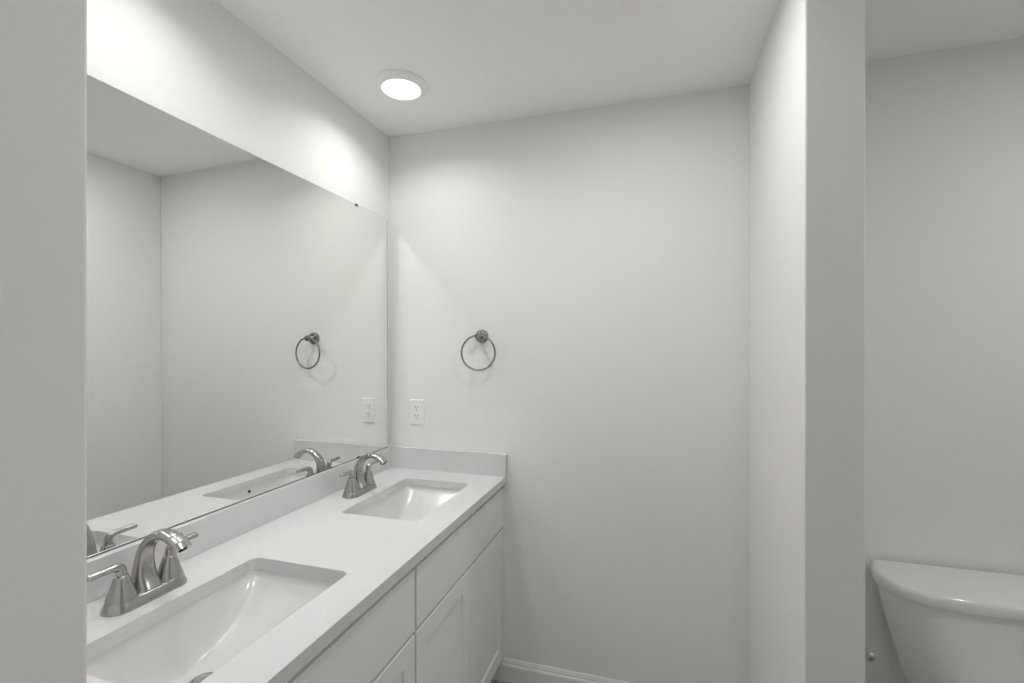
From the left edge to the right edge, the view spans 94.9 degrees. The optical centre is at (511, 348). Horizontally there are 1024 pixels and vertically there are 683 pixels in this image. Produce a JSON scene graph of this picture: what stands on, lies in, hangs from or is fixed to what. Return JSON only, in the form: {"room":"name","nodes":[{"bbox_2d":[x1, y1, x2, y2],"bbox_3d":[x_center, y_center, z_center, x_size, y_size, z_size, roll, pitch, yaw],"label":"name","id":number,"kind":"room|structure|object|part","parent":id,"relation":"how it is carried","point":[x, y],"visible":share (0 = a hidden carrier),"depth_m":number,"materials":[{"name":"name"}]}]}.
{"room":"bathroom","nodes":[
{"label":"bathroom","id":0,"kind":"room"},
{"bbox_2d":[87,0,388,445],"bbox_3d":[-1.173,0.225,0.462,0.119,2.440,3.945,0,0,17],"label":"wall","id":1,"kind":"structure","parent":0,"point":[195,62],"depth_m":1.42,"materials":[{"name":"white paint"}]},
{"bbox_2d":[0,0,86,682],"bbox_3d":[-0.785,0.225,0.548,0.632,2.440,0.124,0,0,17],"label":"wall","id":2,"kind":"structure","parent":1,"relation":"attached to","point":[43,43],"depth_m":0.48,"materials":[{"name":"white paint"}]},
{"bbox_2d":[87,74,387,558],"bbox_3d":[-0.808,-0.071,1.438,0.010,1.074,1.544,0,0,18],"label":"wall mirror","id":3,"kind":"object","parent":1,"relation":"attached to","point":[237,315],"visible":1,"depth_m":1.31,"materials":[{"name":"grey mirror"}]},
{"bbox_2d":[87,445,390,603],"bbox_3d":[-0.801,0.506,1.452,0.023,0.097,1.594,0,0,17],"label":"backsplash","id":4,"kind":"structure","parent":1,"relation":"attached to","point":[213,529],"depth_m":1.39,"materials":[{"name":"white stone"}]},
{"bbox_2d":[490,679,507,682],"bbox_3d":[0.367,1.475,-0.004,3.336,0.060,3.945,0,0,17],"label":"floor","id":5,"kind":"structure","parent":0,"point":[492,680],"depth_m":2.04,"materials":[{"name":"grey plastic"}]},
{"bbox_2d":[287,569,414,682],"bbox_3d":[-0.649,1.016,0.999,0.564,0.858,0.790,0,0,17],"label":"vanity cabinet","id":6,"kind":"object","parent":5,"relation":"on","point":[378,646],"visible":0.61,"depth_m":1.12,"materials":[{"name":"white paint"}]},
{"bbox_3d":[-0.332,1.063,1.107,0.019,0.555,0.388,0,0,17],"label":"door","id":7,"kind":"part","parent":6,"relation":"part of","materials":[{"name":"white paint"}]},
{"bbox_2d":[412,487,503,682],"bbox_3d":[-0.420,1.016,1.756,0.564,0.858,0.792,0,0,17],"label":"vanity cabinet","id":8,"kind":"object","parent":5,"relation":"on","point":[459,631],"visible":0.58,"depth_m":1.63,"materials":[{"name":"white paint"}]},
{"bbox_2d":[87,445,506,682],"bbox_3d":[-0.532,0.521,1.371,0.585,0.127,1.594,0,0,17],"label":"countertop","id":9,"kind":"structure","parent":8,"relation":"on","point":[305,527],"depth_m":1.27,"materials":[{"name":"white stone"}]},
{"bbox_2d":[87,528,197,616],"bbox_3d":[-0.815,0.477,1.054,0.178,0.154,0.178,0,0,-27],"label":"faucet","id":10,"kind":"object","parent":9,"relation":"on","point":[146,584],"visible":0.98,"depth_m":1.03,"materials":[{"name":"silver metal"}]},
{"bbox_3d":[-0.842,0.471,0.977,0.020,0.031,0.076,0,0,17],"label":"lever","id":11,"kind":"part","parent":10,"relation":"part of","materials":[{"name":"silver metal"}]},
{"bbox_3d":[-0.834,0.510,1.004,0.054,0.052,0.054,0,0,17],"label":"handle","id":12,"kind":"part","parent":10,"relation":"part of","materials":[{"name":"silver metal"}]},
{"bbox_3d":[-0.777,0.472,1.041,0.145,0.144,0.055,0,0,17],"label":"spout","id":13,"kind":"part","parent":10,"relation":"part of","materials":[{"name":"silver metal"}]},
{"bbox_3d":[-0.803,0.510,1.103,0.054,0.052,0.054,0,0,17],"label":"handle","id":14,"kind":"part","parent":10,"relation":"part of","materials":[{"name":"silver metal"}]},
{"bbox_3d":[-0.795,0.471,1.131,0.020,0.031,0.076,0,0,17],"label":"lever","id":15,"kind":"part","parent":10,"relation":"part of","materials":[{"name":"silver metal"}]},
{"bbox_2d":[87,569,335,682],"bbox_3d":[-0.606,0.653,0.996,0.340,0.137,0.490,0,0,17],"label":"sink","id":16,"kind":"object","parent":9,"relation":"in","point":[193,642],"visible":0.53,"depth_m":1.09,"materials":[{"name":"white ceramic"}]},
{"bbox_2d":[340,453,387,498],"bbox_3d":[-0.583,0.477,1.818,0.178,0.154,0.178,0,0,-27],"label":"faucet","id":17,"kind":"object","parent":9,"relation":"on","point":[358,484],"visible":1,"depth_m":1.79,"materials":[{"name":"silver metal"}]},
{"bbox_3d":[-0.611,0.471,1.740,0.020,0.031,0.076,0,0,17],"label":"lever","id":18,"kind":"part","parent":17,"relation":"part of","materials":[{"name":"silver metal"}]},
{"bbox_3d":[-0.602,0.510,1.768,0.054,0.052,0.054,0,0,17],"label":"handle","id":19,"kind":"part","parent":17,"relation":"part of","materials":[{"name":"silver metal"}]},
{"bbox_3d":[-0.572,0.510,1.867,0.054,0.052,0.054,0,0,17],"label":"handle","id":20,"kind":"part","parent":17,"relation":"part of","materials":[{"name":"silver metal"}]},
{"bbox_3d":[-0.545,0.472,1.805,0.145,0.144,0.055,0,0,17],"label":"spout","id":21,"kind":"part","parent":17,"relation":"part of","materials":[{"name":"silver metal"}]},
{"bbox_3d":[-0.564,0.471,1.894,0.020,0.031,0.076,0,0,17],"label":"lever","id":22,"kind":"part","parent":17,"relation":"part of","materials":[{"name":"silver metal"}]},
{"bbox_2d":[355,485,460,520],"bbox_3d":[-0.376,0.653,1.756,0.340,0.137,0.490,0,0,17],"label":"sink","id":23,"kind":"object","parent":9,"relation":"in","point":[409,502],"visible":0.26,"depth_m":1.92,"materials":[{"name":"white ceramic"}]},
{"bbox_3d":[-0.216,1.063,1.489,0.019,0.555,0.389,0,0,17],"label":"door","id":24,"kind":"part","parent":8,"relation":"part of","materials":[{"name":"white paint"}]},
{"bbox_3d":[-0.102,1.063,1.867,0.019,0.555,0.393,0,0,17],"label":"door","id":25,"kind":"part","parent":8,"relation":"part of","materials":[{"name":"white paint"}]},
{"bbox_2d":[871,560,1023,682],"bbox_3d":[1.357,1.083,1.208,0.522,0.723,0.698,0,0,17],"label":"toilet","id":26,"kind":"object","parent":5,"relation":"on","point":[945,624],"visible":1,"depth_m":1.39,"materials":[{"name":"white ceramic"}]},
{"bbox_3d":[1.424,0.742,1.430,0.522,0.040,0.234,0,0,17],"label":"tank lid","id":27,"kind":"part","parent":26,"relation":"part of","materials":[{"name":"white ceramic"}]},
{"bbox_2d":[215,0,1023,136],"bbox_3d":[0.367,-1.035,-0.004,3.336,0.080,3.945,0,0,17],"label":"ceiling","id":28,"kind":"structure","parent":0,"point":[479,61],"depth_m":1.54,"materials":[{"name":"white paint"}]},
{"bbox_2d":[374,69,427,100],"bbox_3d":[-0.417,-0.984,1.774,0.196,0.022,0.196,0,0,17],"label":"recessed light","id":29,"kind":"object","parent":28,"relation":"in","point":[398,84],"visible":1,"depth_m":1.74,"materials":[{"name":"white plastic"}]},
{"bbox_2d":[382,79,420,99],"bbox_3d":[-0.417,-0.977,1.774,0.143,0.004,0.143,0,0,17],"label":"diffuser","id":30,"kind":"object","parent":29,"relation":"attached to","point":[399,89],"depth_m":1.76,"materials":[{"name":"white plastic"}]},
{"bbox_2d":[389,38,1023,682],"bbox_3d":[0.901,0.225,1.812,3.126,2.440,0.158,0,0,17],"label":"wall","id":31,"kind":"structure","parent":0,"point":[601,253],"depth_m":1.85,"materials":[{"name":"white paint"}]},
{"bbox_2d":[410,399,423,424],"bbox_3d":[-0.439,0.295,2.171,0.071,0.117,0.009,0,0,17],"label":"electrical outlet","id":32,"kind":"object","parent":31,"relation":"attached to","point":[416,405],"visible":1,"depth_m":2.17,"materials":[{"name":"white plastic"}]},
{"bbox_2d":[413,413,419,419],"bbox_3d":[-0.440,0.314,2.168,0.034,0.029,0.003,0,0,17],"label":"receptacle","id":33,"kind":"object","parent":32,"relation":"attached to","point":[416,416],"depth_m":2.17,"materials":[{"name":"white plastic"}]},
{"bbox_2d":[413,405,419,410],"bbox_3d":[-0.440,0.275,2.168,0.034,0.029,0.003,0,0,17],"label":"receptacle","id":34,"kind":"object","parent":32,"relation":"attached to","point":[415,407],"depth_m":2.17,"materials":[{"name":"white plastic"}]},
{"bbox_2d":[461,330,495,370],"bbox_3d":[-0.141,0.008,2.055,0.159,0.182,0.059,0,0,17],"label":"towel ring","id":35,"kind":"object","parent":31,"relation":"attached to","point":[481,336],"visible":1,"depth_m":2.04,"materials":[{"name":"silver metal"}]},
{"bbox_3d":[-0.143,-0.053,2.049,0.029,0.029,0.047,0,0,17],"label":"post","id":36,"kind":"part","parent":35,"relation":"part of","materials":[{"name":"silver metal"}]},
{"bbox_2d":[494,657,628,682],"bbox_3d":[0.388,1.397,1.918,1.051,0.095,0.014,0,0,17],"label":"baseboard","id":37,"kind":"structure","parent":31,"relation":"attached to","point":[509,670],"depth_m":2.00,"materials":[{"name":"white paint"}]},
{"bbox_2d":[749,0,864,682],"bbox_3d":[0.852,0.225,1.424,0.123,2.440,0.690,0,0,17],"label":"wall partition","id":38,"kind":"structure","parent":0,"point":[807,84],"depth_m":1.11,"materials":[{"name":"white paint"}]},
{"bbox_2d":[865,647,875,660],"bbox_3d":[0.904,0.777,1.267,0.068,0.048,0.198,0,0,17],"label":"toilet paper holder","id":39,"kind":"object","parent":38,"relation":"attached to","point":[869,655],"visible":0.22,"depth_m":1.18,"materials":[{"name":"silver metal"}]}
]}

